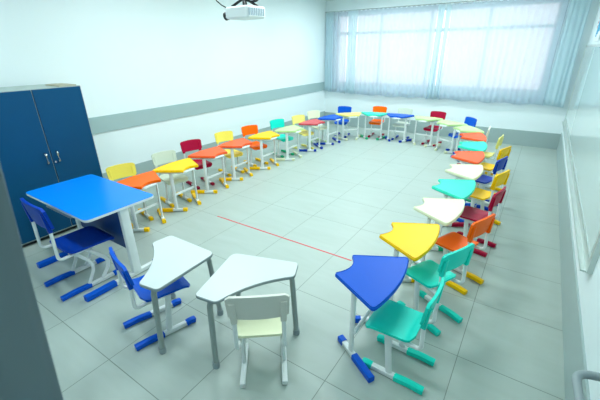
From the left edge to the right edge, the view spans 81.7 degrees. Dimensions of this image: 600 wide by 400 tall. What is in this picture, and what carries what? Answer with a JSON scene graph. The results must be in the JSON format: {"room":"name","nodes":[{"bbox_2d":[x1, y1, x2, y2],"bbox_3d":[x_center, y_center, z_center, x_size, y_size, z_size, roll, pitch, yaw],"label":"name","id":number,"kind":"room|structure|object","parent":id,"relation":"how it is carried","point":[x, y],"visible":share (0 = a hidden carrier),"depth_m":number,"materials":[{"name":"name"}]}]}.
{"room":"classroom","nodes":[
{"label":"classroom","id":0,"kind":"room"},
{"bbox_2d":[0,0,325,172],"bbox_3d":[-2.279,-2.289,6.516,0.150,3.465,10.752,14,28,31],"label":"wall","id":1,"kind":"structure","parent":0,"point":[123,56],"depth_m":6.15,"materials":[{"name":"white paint"}]},
{"bbox_2d":[88,82,324,133],"bbox_3d":[-2.202,-1.742,6.701,0.019,0.247,10.752,14,28,31],"label":"trim","id":2,"kind":"structure","parent":1,"relation":"attached to","point":[106,123],"depth_m":6.73,"materials":[{"name":"grey paint"}]},
{"bbox_2d":[102,111,324,181],"bbox_3d":[-2.192,-0.861,7.084,0.015,0.390,10.752,14,28,31],"label":"baseboard","id":3,"kind":"structure","parent":1,"relation":"attached to","point":[143,167],"depth_m":7.33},
{"bbox_2d":[23,123,564,399],"bbox_3d":[0.398,0.018,5.582,6.538,0.090,11.052,14,28,31],"label":"floor","id":4,"kind":"structure","parent":0,"point":[338,199],"depth_m":3.38,"materials":[{"name":"tile"}]},
{"bbox_2d":[0,83,102,246],"bbox_3d":[-3.339,-0.482,4.452,0.722,1.815,1.170,14,28,31],"label":"storage cabinet","id":5,"kind":"object","parent":4,"relation":"on","point":[46,137],"visible":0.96,"depth_m":4.18,"materials":[{"name":"metal"}]},
{"bbox_2d":[45,83,75,86],"bbox_3d":[-3.025,-1.455,4.385,0.375,0.015,0.195,14,28,31],"label":"flat box","id":6,"kind":"object","parent":5,"relation":"on","point":[56,84],"visible":1,"depth_m":4.34,"materials":[{"name":"beige cardboard"}]},
{"bbox_2d":[20,198,116,301],"bbox_3d":[-2.270,0.386,3.480,0.510,0.968,0.619,15,28,33],"label":"chair","id":7,"kind":"object","parent":4,"relation":"on","point":[76,242],"visible":0.98,"depth_m":3.48,"materials":[{"name":"blue plastic"}]},
{"bbox_2d":[26,174,152,301],"bbox_3d":[-2.302,0.330,3.808,1.290,0.808,0.885,14,28,31],"label":"desk","id":8,"kind":"object","parent":4,"relation":"on","point":[101,203],"visible":0.83,"depth_m":3.62,"materials":[{"name":"blue plastic"}]},
{"bbox_2d":[105,162,153,226],"bbox_3d":[-2.351,-0.084,4.811,0.380,0.774,0.463,-22,31,-40],"label":"chair","id":9,"kind":"object","parent":4,"relation":"on","point":[123,170],"visible":0.35,"depth_m":4.83,"materials":[{"name":"plastic"}]},
{"bbox_2d":[117,171,165,231],"bbox_3d":[-2.094,0.039,4.669,0.450,0.653,0.758,12,27,27],"label":"student desk","id":10,"kind":"object","parent":4,"relation":"on","point":[139,181],"visible":0.76,"depth_m":4.58,"materials":[{"name":"orange plastic"}]},
{"bbox_2d":[109,246,195,350],"bbox_3d":[-1.226,0.727,2.888,0.518,0.789,0.425,-19,29,-36],"label":"chair","id":11,"kind":"object","parent":4,"relation":"on","point":[144,294],"visible":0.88,"depth_m":2.84,"materials":[{"name":"blue plastic"}]},
{"bbox_2d":[151,150,191,206],"bbox_3d":[-1.992,-0.344,5.401,0.380,0.774,0.463,-21,31,-39],"label":"chair","id":12,"kind":"object","parent":4,"relation":"on","point":[168,156],"visible":0.85,"depth_m":5.38,"materials":[{"name":"white plastic"}]},
{"bbox_2d":[153,158,200,211],"bbox_3d":[-1.769,-0.212,5.238,0.450,0.653,0.758,12,27,27],"label":"student desk","id":13,"kind":"object","parent":4,"relation":"on","point":[177,167],"visible":0.97,"depth_m":5.12,"materials":[{"name":"yellow plastic"}]},
{"bbox_2d":[139,236,223,354],"bbox_3d":[-1.113,0.777,2.949,0.613,0.645,0.613,14,27,30],"label":"table","id":14,"kind":"object","parent":4,"relation":"on","point":[173,257],"visible":0.97,"depth_m":2.76,"materials":[{"name":"white laminate"}]},
{"bbox_2d":[180,139,214,189],"bbox_3d":[-1.790,-0.638,6.073,0.380,0.774,0.463,-20,30,-37],"label":"chair","id":15,"kind":"object","parent":4,"relation":"on","point":[193,144],"visible":0.66,"depth_m":6.08,"materials":[{"name":"red plastic"}]},
{"bbox_2d":[188,146,228,193],"bbox_3d":[-1.471,-0.495,5.882,0.449,0.653,0.758,13,27,29],"label":"student desk","id":16,"kind":"object","parent":4,"relation":"on","point":[210,153],"visible":1,"depth_m":5.77,"materials":[{"name":"orange plastic"}]},
{"bbox_2d":[214,131,244,176],"bbox_3d":[-1.351,-0.903,6.674,0.380,0.774,0.463,-19,29,-35],"label":"chair","id":17,"kind":"object","parent":4,"relation":"on","point":[222,136],"visible":0.66,"depth_m":6.67,"materials":[{"name":"plastic"}]},
{"bbox_2d":[218,138,252,180],"bbox_3d":[-1.127,-0.741,6.439,0.449,0.653,0.758,13,27,29],"label":"student desk","id":18,"kind":"object","parent":4,"relation":"on","point":[238,143],"visible":0.95,"depth_m":6.34,"materials":[{"name":"orange plastic"}]},
{"bbox_2d":[196,254,299,368],"bbox_3d":[-0.361,0.879,2.692,0.613,0.645,0.613,6,24,16],"label":"table","id":19,"kind":"object","parent":4,"relation":"on","point":[239,273],"visible":0.94,"depth_m":2.60,"materials":[{"name":"white laminate"}]},
{"bbox_2d":[241,125,268,166],"bbox_3d":[-0.932,-1.130,7.185,0.380,0.774,0.463,-18,29,-34],"label":"chair","id":20,"kind":"object","parent":4,"relation":"on","point":[249,129],"visible":0.73,"depth_m":7.17,"materials":[{"name":"orange plastic"}]},
{"bbox_2d":[224,293,289,387],"bbox_3d":[-0.274,0.874,2.469,0.398,0.817,0.458,-2,23,-4],"label":"chair","id":21,"kind":"object","parent":4,"relation":"on","point":[254,316],"visible":1,"depth_m":2.21,"materials":[{"name":"beige plastic"}]},
{"bbox_2d":[248,131,279,169],"bbox_3d":[-0.666,-0.993,7.009,0.450,0.653,0.758,14,28,31],"label":"student desk","id":22,"kind":"object","parent":4,"relation":"on","point":[268,135],"visible":0.98,"depth_m":6.91,"materials":[{"name":"yellow plastic"}]},
{"bbox_2d":[270,119,293,157],"bbox_3d":[-0.403,-1.397,7.786,0.380,0.774,0.463,-18,29,-34],"label":"chair","id":23,"kind":"object","parent":4,"relation":"on","point":[276,123],"visible":0.77,"depth_m":7.77,"materials":[{"name":"teal plastic"}]},
{"bbox_2d":[218,216,350,260],"bbox_3d":[-0.308,0.458,4.470,2.138,0.002,0.015,14,28,31],"label":"tape","id":24,"kind":"object","parent":4,"relation":"on","point":[218,216],"visible":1,"depth_m":4.32,"materials":[{"name":"red plastic"}]},
{"bbox_2d":[275,125,303,160],"bbox_3d":[-0.188,-1.230,7.540,0.449,0.653,0.758,14,28,31],"label":"student desk","id":25,"kind":"object","parent":4,"relation":"on","point":[291,129],"visible":0.96,"depth_m":7.44,"materials":[{"name":"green plastic"}]},
{"bbox_2d":[292,115,313,148],"bbox_3d":[0.070,-1.603,8.248,0.380,0.774,0.463,-17,28,-34],"label":"chair","id":26,"kind":"object","parent":4,"relation":"on","point":[297,118],"visible":0.73,"depth_m":8.24,"materials":[{"name":"plastic"}]},
{"bbox_2d":[299,119,324,151],"bbox_3d":[0.315,-1.518,8.191,0.449,0.653,0.758,15,28,33],"label":"student desk","id":27,"kind":"object","parent":4,"relation":"on","point":[313,122],"visible":0.98,"depth_m":8.09,"materials":[{"name":"red plastic"}]},
{"bbox_2d":[307,110,326,142],"bbox_3d":[0.447,-1.863,8.837,0.380,0.774,0.463,-16,28,-31],"label":"chair","id":28,"kind":"object","parent":4,"relation":"on","point":[314,113],"visible":0.74,"depth_m":8.83,"materials":[{"name":"beige plastic"}]},
{"bbox_2d":[316,114,342,144],"bbox_3d":[0.797,-1.762,8.741,0.449,0.653,0.758,18,30,37],"label":"student desk","id":29,"kind":"object","parent":4,"relation":"on","point":[333,117],"visible":0.98,"depth_m":8.65,"materials":[{"name":"blue plastic"}]},
{"bbox_2d":[334,106,351,137],"bbox_3d":[1.156,-2.123,9.415,0.380,0.774,0.463,8,25,20],"label":"chair","id":30,"kind":"object","parent":4,"relation":"on","point":[341,109],"visible":0.81,"depth_m":9.43,"materials":[{"name":"blue plastic"}]},
{"bbox_2d":[334,112,361,140],"bbox_3d":[1.318,-1.932,9.117,0.758,0.653,0.449,-5,24,-10],"label":"student desk","id":31,"kind":"object","parent":4,"relation":"on","point":[355,114],"visible":0.98,"depth_m":9.07,"materials":[{"name":"beige plastic"}]},
{"bbox_2d":[335,255,408,382],"bbox_3d":[0.537,0.844,2.732,0.450,0.653,0.758,14,28,31],"label":"student desk","id":32,"kind":"object","parent":4,"relation":"on","point":[373,280],"visible":0.87,"depth_m":2.58,"materials":[{"name":"blue plastic"}]},
{"bbox_2d":[360,112,386,139],"bbox_3d":[1.933,-1.947,9.134,0.758,0.653,0.450,6,24,16],"label":"student desk","id":33,"kind":"object","parent":4,"relation":"on","point":[369,114],"visible":1,"depth_m":9.07,"materials":[{"name":"green plastic"}]},
{"bbox_2d":[368,106,386,137],"bbox_3d":[2.079,-2.104,9.343,0.380,0.774,0.463,11,26,26],"label":"chair","id":34,"kind":"object","parent":4,"relation":"on","point":[383,109],"visible":0.87,"depth_m":9.36,"materials":[{"name":"orange plastic"}]},
{"bbox_2d":[385,113,413,142],"bbox_3d":[2.489,-1.839,8.867,0.758,0.653,0.450,12,27,27],"label":"student desk","id":35,"kind":"object","parent":4,"relation":"on","point":[391,115],"visible":0.99,"depth_m":8.81,"materials":[{"name":"blue plastic"}]},
{"bbox_2d":[391,108,412,139],"bbox_3d":[2.639,-1.961,8.998,0.380,0.774,0.463,14,28,31],"label":"chair","id":36,"kind":"object","parent":4,"relation":"on","point":[401,124],"visible":0.87,"depth_m":9.01,"materials":[{"name":"white plastic"}]},
{"bbox_2d":[362,277,444,394],"bbox_3d":[0.736,0.888,2.476,0.463,0.774,0.380,15,28,32],"label":"chair","id":37,"kind":"object","parent":4,"relation":"on","point":[402,323],"visible":0.96,"depth_m":2.47,"materials":[{"name":"teal plastic"}]},
{"bbox_2d":[379,222,439,299],"bbox_3d":[0.991,0.612,3.254,0.450,0.653,0.758,15,28,32],"label":"student desk","id":38,"kind":"object","parent":4,"relation":"on","point":[414,241],"visible":0.59,"depth_m":3.09,"materials":[{"name":"yellow plastic"}]},
{"bbox_2d":[412,115,441,146],"bbox_3d":[3.029,-1.673,8.467,0.758,0.653,0.450,20,31,39],"label":"student desk","id":39,"kind":"object","parent":4,"relation":"on","point":[426,119],"visible":0.95,"depth_m":8.36,"materials":[{"name":"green plastic"}]},
{"bbox_2d":[421,111,445,146],"bbox_3d":[3.275,-1.756,8.505,0.380,0.774,0.463,19,30,38],"label":"chair","id":40,"kind":"object","parent":4,"relation":"on","point":[438,114],"visible":0.88,"depth_m":8.50,"materials":[{"name":"red plastic"}]},
{"bbox_2d":[397,243,474,336],"bbox_3d":[1.147,0.667,2.974,0.380,0.774,0.463,-14,27,-28],"label":"chair","id":41,"kind":"object","parent":4,"relation":"on","point":[428,273],"visible":0.84,"depth_m":2.93,"materials":[{"name":"teal plastic"}]},
{"bbox_2d":[413,198,464,263],"bbox_3d":[1.478,0.370,3.797,0.449,0.653,0.758,15,28,33],"label":"student desk","id":42,"kind":"object","parent":4,"relation":"on","point":[444,211],"visible":0.66,"depth_m":3.64,"materials":[{"name":"white plastic"}]},
{"bbox_2d":[434,119,466,152],"bbox_3d":[3.357,-1.440,7.922,0.449,0.653,0.758,-13,26,-25],"label":"student desk","id":43,"kind":"object","parent":4,"relation":"on","point":[448,123],"visible":0.81,"depth_m":7.81,"materials":[{"name":"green plastic"}]},
{"bbox_2d":[432,179,475,237],"bbox_3d":[1.878,0.128,4.345,0.450,0.653,0.758,15,28,32],"label":"student desk","id":44,"kind":"object","parent":4,"relation":"on","point":[453,188],"visible":0.57,"depth_m":4.20,"materials":[{"name":"teal plastic"}]},
{"bbox_2d":[446,117,476,153],"bbox_3d":[3.628,-1.457,7.804,0.463,0.774,0.380,-5,24,-9],"label":"chair","id":45,"kind":"object","parent":4,"relation":"on","point":[470,121],"visible":0.46,"depth_m":7.78,"materials":[{"name":"blue plastic"}]},
{"bbox_2d":[445,164,482,221],"bbox_3d":[2.273,-0.123,4.912,0.450,0.653,0.758,14,28,31],"label":"student desk","id":46,"kind":"object","parent":4,"relation":"on","point":[460,171],"visible":0.59,"depth_m":4.75,"materials":[{"name":"white plastic"}]},
{"bbox_2d":[435,213,495,294],"bbox_3d":[1.587,0.455,3.450,0.380,0.774,0.463,-16,28,-31],"label":"chair","id":47,"kind":"object","parent":4,"relation":"on","point":[452,241],"visible":0.72,"depth_m":3.41,"materials":[{"name":"orange plastic"}]},
{"bbox_2d":[451,125,483,155],"bbox_3d":[3.472,-1.181,7.320,0.450,0.653,0.758,-2,23,-3],"label":"student desk","id":48,"kind":"object","parent":4,"relation":"on","point":[466,128],"visible":0.53,"depth_m":7.21,"materials":[{"name":"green plastic"}]},
{"bbox_2d":[451,151,484,201],"bbox_3d":[2.630,-0.398,5.537,0.449,0.653,0.758,13,27,29],"label":"student desk","id":49,"kind":"object","parent":4,"relation":"on","point":[466,157],"visible":0.52,"depth_m":5.36,"materials":[{"name":"orange plastic"}]},
{"bbox_2d":[457,132,486,163],"bbox_3d":[3.295,-0.920,6.723,0.449,0.653,0.758,7,25,17],"label":"student desk","id":50,"kind":"object","parent":4,"relation":"on","point":[469,137],"visible":0.55,"depth_m":6.55,"materials":[{"name":"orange plastic"}]},
{"bbox_2d":[458,141,486,151],"bbox_3d":[2.983,-0.650,6.108,0.450,0.653,0.758,11,26,26],"label":"student desk","id":51,"kind":"object","parent":4,"relation":"on","point":[474,145],"visible":0.53,"depth_m":5.94,"materials":[{"name":"green plastic"}]},
{"bbox_2d":[460,126,490,162],"bbox_3d":[3.534,-1.098,6.978,0.463,0.774,0.380,12,27,27],"label":"chair","id":52,"kind":"object","parent":4,"relation":"on","point":[489,128],"visible":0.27,"depth_m":6.66,"materials":[{"name":"white plastic"}]},
{"bbox_2d":[457,186,505,256],"bbox_3d":[2.062,0.191,4.046,0.380,0.774,0.463,-22,31,-40],"label":"chair","id":53,"kind":"object","parent":4,"relation":"on","point":[469,214],"visible":0.6,"depth_m":4.00,"materials":[{"name":"red plastic"}]},
{"bbox_2d":[464,156,507,210],"bbox_3d":[2.730,-0.290,5.136,0.380,0.774,0.463,-20,30,-37],"label":"chair","id":54,"kind":"object","parent":4,"relation":"on","point":[500,164],"visible":0.61,"depth_m":5.02,"materials":[{"name":"blue plastic"}]},
{"bbox_2d":[469,170,509,224],"bbox_3d":[2.427,-0.053,4.599,0.380,0.774,0.463,-17,28,-34],"label":"chair","id":55,"kind":"object","parent":4,"relation":"on","point":[479,194],"visible":0.59,"depth_m":4.48,"materials":[{"name":"yellow plastic"}]},
{"bbox_2d":[481,134,503,175],"bbox_3d":[3.394,-0.814,6.327,0.463,0.774,0.380,17,29,34],"label":"chair","id":56,"kind":"object","parent":4,"relation":"on","point":[488,155],"visible":0.52,"depth_m":6.18,"materials":[{"name":"plastic"}]},
{"bbox_2d":[478,146,511,190],"bbox_3d":[3.090,-0.519,5.655,0.380,0.774,0.463,-18,29,-34],"label":"chair","id":57,"kind":"object","parent":4,"relation":"on","point":[487,167],"visible":0.46,"depth_m":5.55,"materials":[{"name":"yellow plastic"}]},
{"bbox_2d":[572,370,599,399],"bbox_3d":[1.073,1.246,1.367,0.225,0.991,0.621,14,28,31],"label":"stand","id":58,"kind":"object","parent":4,"relation":"on","point":[578,376],"visible":1,"depth_m":1.37,"materials":[{"name":"metal"}]},
{"bbox_2d":[324,0,599,133],"bbox_3d":[3.403,-3.448,9.022,6.538,3.465,0.150,14,28,31],"label":"wall","id":59,"kind":"structure","parent":0,"point":[526,117],"depth_m":8.70,"materials":[{"name":"white paint"}]},
{"bbox_2d":[325,0,487,12],"bbox_3d":[3.208,-4.747,8.406,5.910,0.033,0.132,14,28,31],"label":"curtain rod","id":60,"kind":"object","parent":59,"relation":"attached to","point":[474,0],"visible":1,"depth_m":8.60,"materials":[{"name":"metal"}]},
{"bbox_2d":[324,12,333,91],"bbox_3d":[0.852,-4.326,10.240,0.259,2.158,0.070,14,28,31],"label":"curtain","id":61,"kind":"object","parent":60,"relation":"hanging from","point":[329,16],"visible":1,"depth_m":10.24,"materials":[{"name":"white fabric"}]},
{"bbox_2d":[332,11,347,92],"bbox_3d":[1.144,-4.240,10.062,0.469,2.180,0.071,14,28,31],"label":"curtain","id":62,"kind":"object","parent":60,"relation":"hanging from","point":[340,18],"visible":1,"depth_m":10.04,"materials":[{"name":"white fabric"}]},
{"bbox_2d":[345,10,357,93],"bbox_3d":[1.460,-4.167,9.865,0.312,2.195,0.075,14,28,31],"label":"curtain","id":63,"kind":"object","parent":60,"relation":"hanging from","point":[352,15],"visible":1,"depth_m":9.85,"materials":[{"name":"white fabric"}]},
{"bbox_2d":[354,4,438,98],"bbox_3d":[2.458,-3.896,9.257,2.112,2.203,0.057,14,28,31],"label":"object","id":64,"kind":"object","parent":60,"relation":"hanging from","point":[395,45],"visible":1,"depth_m":9.20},
{"bbox_2d":[426,4,445,98],"bbox_3d":[3.397,-3.658,8.677,0.177,2.200,0.065,14,28,31],"label":"curtain","id":65,"kind":"object","parent":60,"relation":"hanging from","point":[441,10],"visible":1,"depth_m":8.66,"materials":[{"name":"white fabric"}]},
{"bbox_2d":[434,4,451,98],"bbox_3d":[3.536,-3.620,8.590,0.062,2.175,0.128,-14,27,-28],"label":"curtain","id":66,"kind":"object","parent":60,"relation":"hanging from","point":[449,6],"visible":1,"depth_m":8.58,"materials":[{"name":"white fabric"}]},
{"bbox_2d":[438,0,569,104],"bbox_3d":[4.523,-3.363,7.984,2.272,2.188,0.061,14,28,31],"label":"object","id":67,"kind":"object","parent":60,"relation":"hanging from","point":[504,51],"visible":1,"depth_m":7.92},
{"bbox_2d":[542,0,591,107],"bbox_3d":[5.623,-3.080,7.307,0.393,2.195,0.052,14,28,31],"label":"curtain","id":68,"kind":"object","parent":60,"relation":"hanging from","point":[578,10],"visible":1,"depth_m":7.30,"materials":[{"name":"white fabric"}]},
{"bbox_2d":[324,112,560,149],"bbox_3d":[3.376,-1.996,9.576,6.208,0.360,0.015,14,28,31],"label":"baseboard","id":69,"kind":"structure","parent":59,"relation":"attached to","point":[514,137],"depth_m":8.68,"materials":[{"name":"white paint"}]},
{"bbox_2d":[562,4,599,399],"bbox_3d":[3.033,-0.937,3.236,0.150,3.465,10.752,14,28,31],"label":"wall","id":70,"kind":"structure","parent":0,"point":[588,284],"depth_m":2.35,"materials":[{"name":"white paint"}]},
{"bbox_2d":[557,133,589,399],"bbox_3d":[2.982,0.456,3.889,0.015,0.390,10.752,14,28,31],"label":"baseboard","id":71,"kind":"structure","parent":70,"relation":"attached to","point":[574,354],"depth_m":2.98,"materials":[{"name":"white paint"}]},
{"bbox_2d":[562,44,599,274],"bbox_3d":[3.982,-1.316,4.828,0.068,1.568,6.818,14,28,31],"label":"whiteboard","id":72,"kind":"object","parent":70,"relation":"attached to","point":[581,124],"visible":1,"depth_m":3.96,"materials":[{"name":"ceramic"}]},
{"bbox_2d":[562,121,585,271],"bbox_3d":[3.991,-0.604,5.137,0.068,0.014,6.742,14,28,31],"label":"tray","id":73,"kind":"object","parent":72,"relation":"on","point":[579,241],"depth_m":3.49,"materials":[{"name":"metal"}]},
{"bbox_2d":[592,15,599,41],"bbox_3d":[5.043,-3.104,5.772,0.010,0.848,1.125,14,28,31],"label":"notice sheet","id":74,"kind":"object","parent":70,"relation":"attached to","point":[596,36],"visible":1,"depth_m":5.95,"materials":[{"name":"white paper"}]},
{"bbox_3d":[0.356,-3.237,4.172,6.538,0.075,11.052,14,28,31],"label":"ceiling","id":75,"kind":"structure","parent":0,"visible":0},
{"bbox_2d":[216,0,264,20],"bbox_3d":[-0.749,-2.394,3.579,0.791,0.974,0.270,17,29,34],"label":"projector","id":76,"kind":"object","parent":75,"relation":"hanging from","point":[243,12],"visible":1,"depth_m":3.54,"materials":[{"name":"white plastic"}]},
{"bbox_2d":[249,7,263,15],"bbox_3d":[-0.440,-1.909,3.518,0.005,0.068,0.218,17,29,34],"label":"grille","id":77,"kind":"object","parent":76,"relation":"attached to","point":[253,11],"depth_m":3.52,"materials":[{"name":"white plastic"}]},
{"bbox_3d":[-2.650,0.221,0.730,6.538,3.465,0.150,14,28,31],"label":"wall","id":78,"kind":"structure","parent":0,"visible":0},
{"bbox_2d":[0,165,62,399],"bbox_3d":[-0.943,0.651,0.584,1.171,2.573,0.184,-9,25,-19],"label":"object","id":79,"kind":"structure","parent":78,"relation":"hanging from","point":[27,368],"depth_m":0.60,"materials":[{"name":"grey wood"}]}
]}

